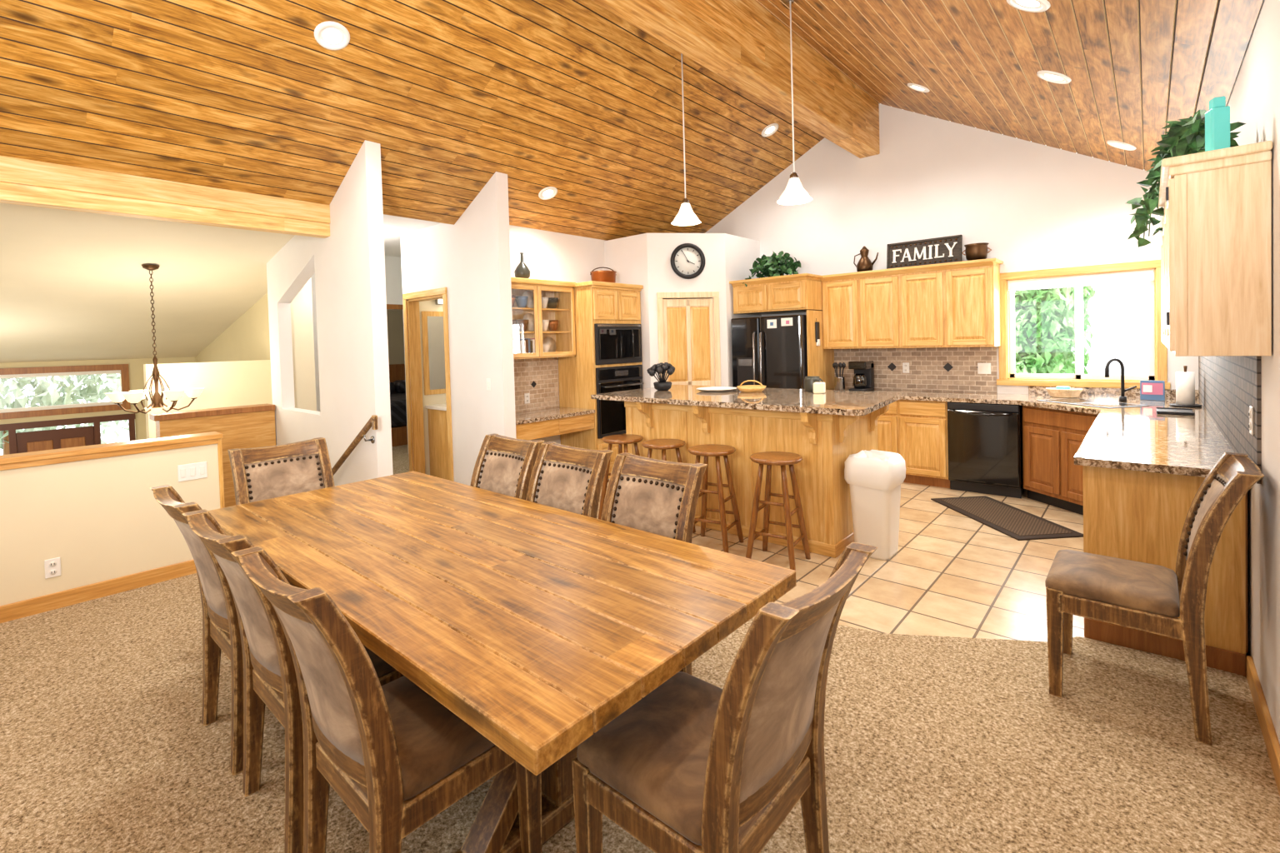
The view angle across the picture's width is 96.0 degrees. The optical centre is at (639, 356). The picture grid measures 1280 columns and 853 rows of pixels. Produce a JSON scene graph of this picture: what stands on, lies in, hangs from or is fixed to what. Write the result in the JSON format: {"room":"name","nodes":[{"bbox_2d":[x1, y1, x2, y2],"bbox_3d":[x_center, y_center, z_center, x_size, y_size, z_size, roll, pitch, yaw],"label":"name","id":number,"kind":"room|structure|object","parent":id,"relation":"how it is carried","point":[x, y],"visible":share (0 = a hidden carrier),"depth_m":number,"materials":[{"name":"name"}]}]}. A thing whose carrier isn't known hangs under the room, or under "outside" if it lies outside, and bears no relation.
{"room":"kitchen","nodes":[
{"label":"kitchen","id":0,"kind":"room"},
{"bbox_2d":[0,357,194,439],"bbox_3d":[-8.971,0.993,8.039,0.100,4.000,4.700,0,2,41],"label":"wall","id":1,"kind":"structure","parent":0,"point":[135,367],"depth_m":8.96,"materials":[{"name":"paint"}]},
{"bbox_2d":[0,364,130,419],"bbox_3d":[-9.070,0.534,7.878,0.090,0.710,3.140,0,2,41],"label":"window","id":2,"kind":"structure","parent":1,"relation":"in","point":[10,413],"depth_m":8.50,"materials":[{"name":"brown wood"}]},
{"bbox_2d":[0,413,135,454],"bbox_3d":[-8.837,1.943,8.101,0.070,1.990,2.700,0,2,41],"label":"door","id":3,"kind":"structure","parent":1,"relation":"in","point":[19,442],"depth_m":8.45,"materials":[{"name":"brown"}]},
{"bbox_2d":[0,444,219,605],"bbox_3d":[-4.014,1.810,3.147,0.140,2.330,2.870,0,2,41],"label":"wall","id":4,"kind":"structure","parent":0,"point":[103,519],"depth_m":3.66,"materials":[{"name":"beige paint"}]},
{"bbox_2d":[44,557,61,579],"bbox_3d":[-3.587,1.294,3.519,0.012,0.115,0.070,0,2,41],"label":"electrical outlet","id":5,"kind":"object","parent":4,"relation":"attached to","point":[52,567],"visible":1,"depth_m":3.52,"materials":[{"name":"white plastic"}]},
{"bbox_2d":[0,560,196,623],"bbox_3d":[-3.963,1.523,3.087,0.018,0.105,2.870,0,2,41],"label":"baseboard","id":6,"kind":"structure","parent":4,"relation":"attached to","point":[8,612],"depth_m":3.64,"materials":[{"name":"brown wood"}]},
{"bbox_2d":[0,431,224,508],"bbox_3d":[-4.024,1.093,3.141,0.200,0.965,2.900,0,2,41],"label":"half wall cap","id":7,"kind":"object","parent":4,"relation":"attached to","point":[16,461],"visible":0.79,"depth_m":3.74,"materials":[{"name":"brown wood"}]},
{"bbox_2d":[177,461,207,482],"bbox_3d":[-3.134,0.809,4.036,0.011,0.115,0.165,0,2,41],"label":"light switch","id":8,"kind":"object","parent":4,"relation":"attached to","point":[198,470],"visible":1,"depth_m":4.03,"materials":[{"name":"white plastic"}]},
{"bbox_2d":[0,203,294,363],"bbox_3d":[-6.538,-0.628,5.745,6.800,1.460,4.600,0,2,41],"label":"ceiling","id":9,"kind":"structure","parent":0,"point":[75,286],"depth_m":6.03,"materials":[{"name":"paint"}]},
{"bbox_2d":[105,264,204,414],"bbox_3d":[-4.790,-0.145,5.680,0.730,1.498,0.742,0,2,41],"label":"chandelier","id":10,"kind":"object","parent":9,"relation":"hanging from","point":[157,404],"visible":0.98,"depth_m":5.65,"materials":[{"name":"brown metal"}]},
{"bbox_2d":[0,155,329,238],"bbox_3d":[-3.985,-1.103,3.600,0.150,0.270,3.800,0,2,41],"label":"header beam","id":11,"kind":"structure","parent":0,"point":[22,182],"depth_m":4.09,"materials":[{"name":"brown wood"}]},
{"bbox_2d":[143,360,272,439],"bbox_3d":[-4.847,1.489,6.624,0.150,2.850,1.200,0,2,41],"label":"wall","id":12,"kind":"structure","parent":0,"point":[233,383],"depth_m":6.54,"materials":[{"name":"beige paint"}]},
{"bbox_2d":[195,293,270,362],"bbox_3d":[-5.560,0.773,8.087,4.950,4.250,0.100,0,2,41],"label":"wall","id":13,"kind":"structure","parent":0,"point":[247,338],"depth_m":7.74,"materials":[{"name":"paint"}]},
{"bbox_2d":[290,278,316,410],"bbox_3d":[-3.728,0.764,6.348,0.100,4.250,0.280,0,2,41],"label":"wall","id":14,"kind":"structure","parent":0,"point":[302,321],"depth_m":6.32,"materials":[{"name":"beige paint"}]},
{"bbox_2d":[266,140,393,486],"bbox_3d":[-2.969,0.606,5.403,2.490,4.570,0.120,0,2,41],"label":"wall","id":15,"kind":"structure","parent":0,"point":[347,265],"depth_m":4.85,"materials":[{"name":"white paint"}]},
{"bbox_2d":[149,404,275,507],"bbox_3d":[-4.246,1.714,5.830,0.260,2.365,0.990,0,2,41],"label":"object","id":16,"kind":"structure","parent":15,"relation":"attached to","point":[250,426],"depth_m":5.80,"materials":[{"name":"brown wood"}]},
{"bbox_2d":[331,415,377,475],"bbox_3d":[-2.911,1.234,5.239,2.512,1.561,0.094,0,2,41],"label":"stair handrail","id":17,"kind":"object","parent":15,"relation":"attached to","point":[372,422],"visible":0.6,"depth_m":4.56,"materials":[{"name":"brown wood"}]},
{"bbox_2d":[310,255,408,449],"bbox_3d":[-3.052,-0.012,8.704,0.100,2.850,4.200,0,2,41],"label":"wall","id":18,"kind":"structure","parent":0,"point":[392,264],"depth_m":8.10,"materials":[{"name":"white paint"}]},
{"bbox_2d":[386,310,404,364],"bbox_3d":[-5.641,0.002,11.059,0.100,2.850,4.300,0,2,41],"label":"wall","id":19,"kind":"structure","parent":0,"point":[394,317],"depth_m":11.73,"materials":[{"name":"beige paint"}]},
{"bbox_2d":[0,0,824,240],"bbox_3d":[-1.279,-2.129,4.397,2.940,1.608,8.850,0,2,41],"label":"ceiling","id":20,"kind":"structure","parent":0,"point":[573,97],"depth_m":4.21,"materials":[{"name":"brown wood"}]},
{"bbox_2d":[314,21,349,49],"bbox_3d":[-1.941,-2.018,3.632,0.184,0.099,0.206,0,2,41],"label":"recessed light","id":21,"kind":"object","parent":20,"relation":"in","point":[330,35],"visible":1,"depth_m":3.62,"materials":[{"name":"white plastic"}]},
{"bbox_2d":[538,186,557,199],"bbox_3d":[-0.956,-1.692,5.983,0.184,0.099,0.206,0,2,41],"label":"recessed light","id":22,"kind":"object","parent":20,"relation":"in","point":[547,193],"visible":1,"depth_m":5.97,"materials":[{"name":"white plastic"}]},
{"bbox_2d":[671,53,700,225],"bbox_3d":[0.370,-1.862,4.856,0.250,1.465,0.250,0,2,41],"label":"pendant light","id":23,"kind":"object","parent":20,"relation":"hanging from","point":[686,216],"visible":0.8,"depth_m":4.84,"materials":[{"name":"glass"}]},
{"bbox_2d":[591,0,879,158],"bbox_3d":[-0.205,-2.469,3.432,0.230,0.620,8.650,0,2,41],"label":"ridge beam","id":24,"kind":"structure","parent":20,"relation":"attached to","point":[741,42],"depth_m":4.67,"materials":[{"name":"brown wood"}]},
{"bbox_2d":[383,214,440,257],"bbox_3d":[-3.491,-1.454,8.821,6.300,0.050,4.700,0,2,41],"label":"ceiling","id":25,"kind":"structure","parent":0,"point":[394,227],"depth_m":6.29,"materials":[{"name":"white paint"}]},
{"bbox_2d":[419,300,446,474],"bbox_3d":[-2.053,-0.011,7.508,0.080,2.850,1.870,0,2,41],"label":"wall","id":26,"kind":"structure","parent":0,"point":[426,306],"depth_m":6.88,"materials":[{"name":"beige paint"}]},
{"bbox_2d":[421,310,445,394],"bbox_3d":[-2.133,-0.059,7.335,0.030,1.000,1.330,0,2,41],"label":"bathroom mirror","id":27,"kind":"object","parent":26,"relation":"attached to","point":[432,332],"visible":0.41,"depth_m":6.92,"materials":[{"name":"brown mirror"}]},
{"bbox_2d":[400,171,515,485],"bbox_3d":[-1.974,-0.139,6.096,1.910,3.170,0.130,0,2,41],"label":"wall","id":28,"kind":"structure","parent":0,"point":[469,257],"depth_m":5.71,"materials":[{"name":"white paint"}]},
{"bbox_2d":[386,287,454,481],"bbox_3d":[-2.676,0.355,7.155,2.510,2.170,0.990,0,2,41],"label":"door frame","id":29,"kind":"structure","parent":28,"relation":"attached to","point":[410,307],"depth_m":6.62,"materials":[{"name":"brown wood"}]},
{"bbox_2d":[509,225,681,444],"bbox_3d":[-0.572,-0.071,7.297,0.120,2.900,3.520,0,2,41],"label":"wall","id":30,"kind":"structure","parent":0,"point":[552,256],"depth_m":6.73,"materials":[{"name":"white paint"}]},
{"bbox_2d":[513,357,559,412],"bbox_3d":[-1.316,0.317,6.351,0.014,0.590,1.070,0,2,41],"label":"backsplash","id":31,"kind":"structure","parent":30,"relation":"attached to","point":[538,377],"depth_m":6.51,"materials":[{"name":"beige"}]},
{"bbox_2d":[510,277,575,359],"bbox_3d":[-1.193,-0.396,6.215,0.375,0.835,1.060,0,2,41],"label":"glass display cabinet","id":32,"kind":"object","parent":30,"relation":"attached to","point":[543,316],"visible":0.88,"depth_m":6.34,"materials":[{"name":"brown wood"}]},
{"bbox_2d":[514,252,529,278],"bbox_3d":[-1.256,-0.957,6.136,0.170,0.290,0.170,0,2,41],"label":"bottle vase","id":33,"kind":"object","parent":32,"relation":"on","point":[522,271],"visible":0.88,"depth_m":6.08,"materials":[{"name":"grey"}]},
{"bbox_2d":[604,233,650,388],"bbox_3d":[-0.117,-0.051,7.177,0.720,2.840,0.100,0,2,41],"label":"wall","id":34,"kind":"structure","parent":0,"point":[627,256],"depth_m":6.99,"materials":[{"name":"white paint"}]},
{"bbox_2d":[0,445,1279,852],"bbox_3d":[-2.554,1.518,5.534,11.830,0.098,8.400,0,2,41],"label":"floor","id":35,"kind":"structure","parent":0,"point":[933,744],"depth_m":2.13,"materials":[{"name":"carpet"}]},
{"bbox_2d":[150,485,243,775],"bbox_3d":[-1.545,1.013,2.367,0.480,1.010,0.643,0,2,41],"label":"dining chair","id":36,"kind":"object","parent":35,"relation":"on","point":[221,631],"visible":0.5,"depth_m":2.13,"materials":[{"name":"brown wood"}]},
{"bbox_2d":[227,437,334,505],"bbox_3d":[-1.840,1.003,3.116,0.643,1.010,0.480,0,2,41],"label":"dining chair","id":37,"kind":"object","parent":35,"relation":"on","point":[272,472],"visible":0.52,"depth_m":3.24,"materials":[{"name":"leather"}]},
{"bbox_2d":[182,509,403,852],"bbox_3d":[-1.111,1.010,1.983,0.480,1.010,0.643,0,2,41],"label":"dining chair","id":38,"kind":"object","parent":35,"relation":"on","point":[269,673],"visible":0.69,"depth_m":1.75,"materials":[{"name":"brown wood"}]},
{"bbox_2d":[231,546,541,852],"bbox_3d":[-0.676,1.008,1.599,0.480,1.010,0.643,0,2,41],"label":"dining chair","id":39,"kind":"object","parent":35,"relation":"on","point":[395,756],"visible":0.91,"depth_m":1.42,"materials":[{"name":"brown wood"}]},
{"bbox_2d":[389,364,407,446],"bbox_3d":[-4.106,0.781,10.208,1.920,1.250,1.700,0,2,41],"label":"bed","id":40,"kind":"object","parent":35,"relation":"on","point":[397,372],"visible":0.12,"depth_m":9.19,"materials":[{"name":"black fabric"}]},
{"bbox_2d":[390,392,406,427],"bbox_3d":[-4.073,0.896,10.184,1.840,0.420,1.640,0,2,41],"label":"quilt","id":41,"kind":"object","parent":40,"relation":"on","point":[397,400],"depth_m":9.13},
{"bbox_2d":[425,403,449,479],"bbox_3d":[-1.911,0.892,7.206,0.515,1.052,1.360,0,2,41],"label":"bathroom vanity","id":42,"kind":"object","parent":35,"relation":"on","point":[437,413],"visible":0.12,"depth_m":6.74,"materials":[{"name":"brown wood"}]},
{"bbox_2d":[208,470,796,852],"bbox_3d":[-0.813,1.121,2.402,2.630,0.752,1.099,0,2,41],"label":"dining table","id":43,"kind":"object","parent":35,"relation":"on","point":[537,626],"visible":0.75,"depth_m":1.80,"materials":[{"name":"brown wood"}]},
{"bbox_2d":[470,433,544,499],"bbox_3d":[-0.886,0.978,3.068,0.480,1.010,0.643,0,2,41],"label":"dining chair","id":44,"kind":"object","parent":35,"relation":"on","point":[503,465],"visible":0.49,"depth_m":3.22,"materials":[{"name":"leather"}]},
{"bbox_2d":[525,441,613,519],"bbox_3d":[-0.496,0.975,2.724,0.480,1.010,0.643,0,2,41],"label":"dining chair","id":45,"kind":"object","parent":35,"relation":"on","point":[564,477],"visible":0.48,"depth_m":2.87,"materials":[{"name":"leather"}]},
{"bbox_2d":[600,452,707,675],"bbox_3d":[-0.084,0.973,2.360,0.480,1.010,0.643,0,2,41],"label":"dining chair","id":46,"kind":"object","parent":35,"relation":"on","point":[660,497],"visible":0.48,"depth_m":2.50,"materials":[{"name":"leather"}]},
{"bbox_2d":[572,542,877,852],"bbox_3d":[0.213,0.986,1.462,0.643,1.010,0.480,0,2,41],"label":"dining chair","id":47,"kind":"object","parent":35,"relation":"on","point":[695,765],"visible":1,"depth_m":1.33,"materials":[{"name":"leather"}]},
{"bbox_2d":[1045,452,1264,745],"bbox_3d":[2.095,0.912,2.386,0.643,1.010,0.480,0,2,41],"label":"dining chair","id":48,"kind":"object","parent":35,"relation":"on","point":[1143,597],"visible":1,"depth_m":2.28,"materials":[{"name":"brown wood"}]},
{"bbox_2d":[646,233,728,387],"bbox_3d":[0.588,-0.067,7.030,0.967,2.840,0.100,-2,1,-9],"label":"wall","id":49,"kind":"structure","parent":0,"point":[662,277],"depth_m":6.95,"materials":[{"name":"white paint"}]},
{"bbox_2d":[670,243,704,279],"bbox_3d":[0.578,-1.145,6.930,0.432,0.432,0.050,-2,1,-9],"label":"wall clock","id":50,"kind":"object","parent":49,"relation":"attached to","point":[687,260],"visible":1,"depth_m":6.93,"materials":[{"name":"black"}]},
{"bbox_2d":[662,298,714,385],"bbox_3d":[0.609,0.329,6.988,0.630,2.050,0.105,-2,1,-9],"label":"pantry door","id":51,"kind":"structure","parent":49,"relation":"in","point":[688,333],"depth_m":6.99,"materials":[{"name":"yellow wood"}]},
{"bbox_2d":[656,291,720,386],"bbox_3d":[0.610,0.289,6.978,0.770,2.130,0.022,-2,1,-9],"label":"door frame","id":52,"kind":"structure","parent":49,"relation":"attached to","point":[715,295],"depth_m":6.96,"materials":[{"name":"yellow wood"}]},
{"bbox_2d":[725,233,761,386],"bbox_3d":[1.317,-0.096,7.411,0.100,2.840,0.850,0,2,41],"label":"wall","id":53,"kind":"structure","parent":0,"point":[741,252],"depth_m":7.19,"materials":[{"name":"white paint"}]},
{"bbox_2d":[806,310,834,389],"bbox_3d":[2.145,0.391,6.789,0.020,1.850,0.700,0,2,41],"label":"panel","id":54,"kind":"object","parent":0,"point":[820,361],"depth_m":6.70,"materials":[{"name":"wood"}]},
{"bbox_2d":[596,479,1246,674],"bbox_3d":[1.378,1.426,5.227,5.530,0.100,4.150,0,2,41],"label":"floor","id":55,"kind":"structure","parent":0,"point":[952,574],"depth_m":3.72,"materials":[{"name":"tile"}]},
{"bbox_2d":[515,406,594,439],"bbox_3d":[-1.067,1.016,6.166,0.615,0.810,1.070,0,2,41],"label":"countertop","id":56,"kind":"structure","parent":55,"relation":"on","point":[540,423],"depth_m":6.00,"materials":[{"name":"stone"}]},
{"bbox_2d":[557,280,643,479],"bbox_3d":[-0.454,0.274,6.843,0.645,2.225,0.850,0,2,41],"label":"tall cabinet","id":57,"kind":"object","parent":55,"relation":"on","point":[595,302],"visible":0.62,"depth_m":6.51,"materials":[{"name":"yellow wood"}]},
{"bbox_2d":[590,267,616,283],"bbox_3d":[-0.433,-0.949,6.826,0.322,0.216,0.320,-2,1,-19],"label":"copper pot","id":58,"kind":"object","parent":57,"relation":"on","point":[597,276],"visible":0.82,"depth_m":6.70,"materials":[{"name":"brown"}]},
{"bbox_2d":[594,323,642,364],"bbox_3d":[-0.222,-0.145,6.638,0.077,0.460,0.760,0,2,41],"label":"microwave oven","id":59,"kind":"object","parent":57,"relation":"attached to","point":[614,343],"visible":1,"depth_m":6.59,"materials":[{"name":"black"}]},
{"bbox_2d":[595,365,643,439],"bbox_3d":[-0.195,0.509,6.646,0.101,0.790,0.760,0,2,41],"label":"wall oven","id":60,"kind":"object","parent":57,"relation":"attached to","point":[611,415],"visible":0.82,"depth_m":6.54,"materials":[{"name":"black"}]},
{"bbox_2d":[598,434,643,519],"bbox_3d":[-0.137,1.059,4.912,0.356,0.738,0.356,-1,2,31],"label":"bar stool","id":61,"kind":"object","parent":55,"relation":"on","point":[625,439],"visible":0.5,"depth_m":4.86,"materials":[{"name":"brown wood"}]},
{"bbox_2d":[641,439,695,533],"bbox_3d":[0.200,1.057,4.628,0.356,0.738,0.356,-3,2,-44],"label":"bar stool","id":62,"kind":"object","parent":55,"relation":"on","point":[657,444],"visible":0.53,"depth_m":4.57,"materials":[{"name":"brown wood"}]},
{"bbox_2d":[687,444,743,553],"bbox_3d":[0.545,1.055,4.310,0.356,0.738,0.356,-1,2,29],"label":"bar stool","id":63,"kind":"object","parent":55,"relation":"on","point":[706,451],"visible":0.86,"depth_m":4.30,"materials":[{"name":"brown wood"}]},
{"bbox_2d":[590,385,903,558],"bbox_3d":[0.910,0.860,4.966,2.480,1.070,1.260,0,2,41],"label":"kitchen island","id":64,"kind":"object","parent":55,"relation":"on","point":[832,426],"visible":0.76,"depth_m":4.39,"materials":[{"name":"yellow wood"}]},
{"bbox_2d":[646,362,674,390],"bbox_3d":[0.215,0.195,5.543,0.290,0.270,0.305,0,2,41],"label":"flower bowl","id":65,"kind":"object","parent":64,"relation":"on","point":[661,385],"visible":1,"depth_m":5.50,"materials":[{"name":"black"}]},
{"bbox_2d":[736,380,766,392],"bbox_3d":[0.996,0.265,5.142,0.260,0.106,0.260,0,2,41],"label":"basket","id":66,"kind":"object","parent":64,"relation":"on","point":[747,388],"visible":1,"depth_m":5.08,"materials":[{"name":"wicker"}]},
{"bbox_2d":[804,375,824,392],"bbox_3d":[1.508,0.242,5.012,0.140,0.130,0.165,-2,1,-13],"label":"ceramic jug","id":67,"kind":"object","parent":64,"relation":"on","point":[809,381],"visible":0.66,"depth_m":4.97,"materials":[{"name":"grey"}]},
{"bbox_2d":[730,315,807,389],"bbox_3d":[1.707,0.413,7.025,0.910,1.780,0.848,0,2,41],"label":"refrigerator","id":68,"kind":"object","parent":55,"relation":"on","point":[772,352],"visible":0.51,"depth_m":6.69,"materials":[{"name":"black"}]},
{"bbox_2d":[745,451,810,570],"bbox_3d":[0.942,1.052,3.959,0.356,0.738,0.356,-1,2,33],"label":"bar stool","id":69,"kind":"object","parent":55,"relation":"on","point":[768,458],"visible":0.96,"depth_m":3.92,"materials":[{"name":"brown wood"}]},
{"bbox_2d":[844,450,905,560],"bbox_3d":[1.669,1.040,4.077,0.342,0.711,0.365,0,2,41],"label":"trash can","id":70,"kind":"object","parent":55,"relation":"on","point":[875,478],"visible":0.98,"depth_m":3.96,"materials":[{"name":"white plastic"}]},
{"bbox_2d":[877,400,949,488],"bbox_3d":[2.711,0.875,6.354,1.380,0.874,0.620,0,2,41],"label":"base cabinet","id":71,"kind":"object","parent":55,"relation":"on","point":[917,431],"visible":0.39,"depth_m":5.85,"materials":[{"name":"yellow wood"}]},
{"bbox_2d":[947,401,1023,498],"bbox_3d":[3.414,0.874,5.647,0.600,0.872,0.688,0,2,41],"label":"dishwasher","id":72,"kind":"object","parent":55,"relation":"on","point":[985,440],"visible":0.94,"depth_m":5.43,"materials":[{"name":"black"}]},
{"bbox_2d":[930,495,1083,540],"bbox_3d":[3.016,1.333,4.824,0.540,0.015,1.120,-2,1,-4],"label":"kitchen mat","id":73,"kind":"object","parent":55,"relation":"on","point":[1018,524],"visible":0.86,"depth_m":4.70,"materials":[{"name":"black"}]},
{"bbox_2d":[1022,405,1247,676],"bbox_3d":[3.273,0.914,4.113,1.190,0.874,3.255,0,2,41],"label":"base cabinet","id":74,"kind":"object","parent":55,"relation":"on","point":[1052,438],"depth_m":2.75,"materials":[{"name":"brown"}]},
{"bbox_2d":[827,385,1235,477],"bbox_3d":[2.495,0.418,4.746,3.210,0.124,3.320,0,2,41],"label":"countertop","id":75,"kind":"structure","parent":74,"relation":"on","point":[1133,438],"depth_m":3.52,"materials":[{"name":"stone"}]},
{"bbox_2d":[832,362,845,390],"bbox_3d":[2.307,0.235,6.652,0.145,0.330,0.147,0,2,41],"label":"utensil crock","id":76,"kind":"object","parent":75,"relation":"on","point":[839,382],"visible":0.96,"depth_m":6.61,"materials":[{"name":"silver metal"}]},
{"bbox_2d":[848,360,874,391],"bbox_3d":[2.535,0.225,6.597,0.200,0.340,0.260,0,2,41],"label":"coffee maker","id":77,"kind":"object","parent":75,"relation":"on","point":[863,377],"visible":0.96,"depth_m":6.53,"materials":[{"name":"black"}]},
{"bbox_2d":[1045,386,1082,397],"bbox_3d":[3.986,0.334,5.414,0.286,0.100,0.204,0,2,41],"label":"wicker basket","id":78,"kind":"object","parent":75,"relation":"on","point":[1058,392],"visible":1,"depth_m":5.36,"materials":[{"name":"wicker"}]},
{"bbox_2d":[1036,398,1148,408],"bbox_3d":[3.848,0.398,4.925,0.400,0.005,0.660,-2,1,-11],"label":"sink","id":79,"kind":"object","parent":75,"relation":"in","point":[1104,404],"visible":1,"depth_m":4.87,"materials":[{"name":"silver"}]},
{"bbox_2d":[1105,358,1136,402],"bbox_3d":[4.103,0.204,4.941,0.236,0.378,0.097,-1,1,10],"label":"kitchen faucet","id":80,"kind":"object","parent":75,"relation":"on","point":[1122,398],"visible":1,"depth_m":4.94,"materials":[{"name":"black"}]},
{"bbox_2d":[1140,380,1164,400],"bbox_3d":[4.440,0.297,4.991,0.020,0.170,0.160,-3,2,-40],"label":"sign","id":81,"kind":"object","parent":75,"relation":"on","point":[1149,390],"visible":1,"depth_m":4.98,"materials":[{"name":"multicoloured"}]},
{"bbox_2d":[1155,407,1194,415],"bbox_3d":[3.926,0.405,4.229,0.200,0.020,0.280,0,2,41],"label":"tray","id":82,"kind":"object","parent":75,"relation":"on","point":[1188,412],"visible":1,"depth_m":4.20,"materials":[{"name":"black"}]},
{"bbox_2d":[1169,365,1201,407],"bbox_3d":[4.309,0.236,4.550,0.190,0.320,0.190,0,2,41],"label":"paper towel holder","id":83,"kind":"object","parent":75,"relation":"on","point":[1185,381],"visible":1,"depth_m":4.51,"materials":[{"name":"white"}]},
{"bbox_2d":[681,103,1198,394],"bbox_3d":[2.731,-0.825,6.774,5.730,4.250,0.120,0,2,41],"label":"wall","id":84,"kind":"structure","parent":0,"point":[1036,206],"depth_m":6.12,"materials":[{"name":"white paint"}]},
{"bbox_2d":[729,273,822,314],"bbox_3d":[1.735,-0.739,7.050,1.030,0.400,0.770,0,2,41],"label":"upper cabinet","id":85,"kind":"object","parent":84,"relation":"attached to","point":[794,293],"visible":0.91,"depth_m":6.73,"materials":[{"name":"wood"}]},
{"bbox_2d":[742,250,800,286],"bbox_3d":[1.609,-1.073,6.984,0.633,0.454,0.590,0,2,41],"label":"ivy","id":86,"kind":"object","parent":85,"relation":"on","point":[769,267],"visible":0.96,"depth_m":6.92,"materials":[{"name":"green"}]},
{"bbox_2d":[820,258,1003,349],"bbox_3d":[2.893,-0.523,6.305,1.810,0.860,0.370,0,2,41],"label":"upper cabinet","id":87,"kind":"object","parent":84,"relation":"attached to","point":[957,304],"visible":0.98,"depth_m":6.08,"materials":[{"name":"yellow wood"}]},
{"bbox_2d":[853,245,878,271],"bbox_3d":[2.567,-1.102,6.545,0.201,0.300,0.209,-2,1,-5],"label":"copper pitcher","id":88,"kind":"object","parent":87,"relation":"on","point":[864,264],"visible":0.92,"depth_m":6.50,"materials":[{"name":"brown metal"}]},
{"bbox_2d":[886,235,962,269],"bbox_3d":[3.020,-1.099,6.143,0.740,0.291,0.061,0,2,41],"label":"family sign","id":89,"kind":"object","parent":87,"relation":"on","point":[944,249],"visible":0.98,"depth_m":6.12,"materials":[{"name":"wood"}]},
{"bbox_2d":[961,242,991,260],"bbox_3d":[3.397,-1.042,5.814,0.218,0.170,0.218,-2,1,-11],"label":"copper bowl","id":90,"kind":"object","parent":87,"relation":"on","point":[973,251],"visible":0.9,"depth_m":5.74,"materials":[{"name":"brown metal"}]},
{"bbox_2d":[834,346,997,393],"bbox_3d":[3.018,0.137,6.473,1.710,0.495,0.020,0,2,41],"label":"backsplash","id":91,"kind":"structure","parent":84,"relation":"attached to","point":[932,369],"depth_m":6.34,"materials":[{"name":"brown"}]},
{"bbox_2d":[996,259,1170,389],"bbox_3d":[4.175,-0.279,5.504,1.310,1.140,0.150,0,2,41],"label":"window","id":92,"kind":"structure","parent":84,"relation":"in","point":[1149,272],"depth_m":5.49,"materials":[{"name":"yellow wood"}]},
{"bbox_2d":[755,0,1263,170],"bbox_3d":[0.839,-2.121,2.527,2.750,1.649,8.850,0,2,41],"label":"ceiling","id":93,"kind":"structure","parent":0,"point":[1134,67],"depth_m":3.70,"materials":[{"name":"brown wood"}]},
{"bbox_2d":[777,0,812,204],"bbox_3d":[1.112,-1.875,4.201,0.250,1.472,0.250,0,2,41],"label":"pendant light","id":94,"kind":"object","parent":93,"relation":"hanging from","point":[794,193],"visible":1,"depth_m":4.19,"materials":[{"name":"glass"}]},
{"bbox_2d":[1006,0,1050,12],"bbox_3d":[1.921,-1.752,2.851,0.181,0.106,0.206,0,2,41],"label":"recessed light","id":95,"kind":"object","parent":93,"relation":"in","point":[1032,6],"visible":1,"depth_m":2.87,"materials":[{"name":"white plastic"}]},
{"bbox_2d":[1036,70,1071,84],"bbox_3d":[2.668,-1.799,3.711,0.181,0.106,0.206,0,2,41],"label":"recessed light","id":96,"kind":"object","parent":93,"relation":"in","point":[1049,76],"visible":1,"depth_m":3.70,"materials":[{"name":"white plastic"}]},
{"bbox_2d":[1225,0,1279,744],"bbox_3d":[1.967,0.047,1.636,0.120,2.798,8.650,0,2,41],"label":"wall","id":97,"kind":"structure","parent":0,"point":[1254,98],"depth_m":2.14,"materials":[{"name":"white paint"}]},
{"bbox_2d":[1156,140,1272,356],"bbox_3d":[2.754,-0.410,2.844,0.285,0.750,2.005,0,2,41],"label":"upper cabinet","id":98,"kind":"object","parent":97,"relation":"attached to","point":[1216,223],"visible":0.99,"depth_m":2.11,"materials":[{"name":"brown wood"}]},
{"bbox_2d":[1126,110,1245,247],"bbox_3d":[2.605,-0.832,2.781,0.411,0.494,1.451,0,2,41],"label":"ivy garland","id":99,"kind":"object","parent":98,"relation":"on","point":[1187,137],"visible":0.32,"depth_m":2.52,"materials":[{"name":"green plant"}]},
{"bbox_2d":[1205,95,1229,151],"bbox_3d":[2.150,-0.855,2.145,0.054,0.210,0.054,-1,1,21],"label":"bottle","id":100,"kind":"object","parent":98,"relation":"on","point":[1217,118],"visible":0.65,"depth_m":2.12,"materials":[{"name":"teal ceramic"}]},
{"bbox_2d":[1198,355,1261,484],"bbox_3d":[3.611,0.179,3.595,0.012,0.521,3.550,0,2,41],"label":"backsplash","id":101,"kind":"structure","parent":97,"relation":"attached to","point":[1228,386],"depth_m":2.84,"materials":[{"name":"tile"}]},
{"bbox_2d":[1246,655,1279,795],"bbox_3d":[0.870,1.453,0.490,0.018,0.105,5.380,0,2,41],"label":"baseboard","id":102,"kind":"structure","parent":97,"relation":"attached to","point":[1272,746],"depth_m":2.13,"materials":[{"name":"brown wood"}]},
{"label":"outside","id":103,"kind":"structure","parent":0,"visible":0},
{"bbox_3d":[-2.607,2.743,9.112,44.000,1.700,50.000,0,2,41],"label":"ground","id":104,"kind":"structure","parent":103,"visible":0},
{"bbox_2d":[0,373,129,454],"bbox_3d":[-11.556,0.411,10.368,2.079,3.678,4.718,0,2,41],"label":"window view","id":105,"kind":"object","parent":104,"relation":"on","point":[46,394],"visible":0.16,"depth_m":10.68,"materials":[{"name":"green plant"}]},
{"bbox_2d":[1014,285,1097,374],"bbox_3d":[5.561,-0.522,9.076,2.597,4.526,1.542,0,2,38],"label":"tree","id":106,"kind":"object","parent":104,"relation":"on","point":[1043,329],"visible":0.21,"depth_m":8.34,"materials":[{"name":"green plant"}]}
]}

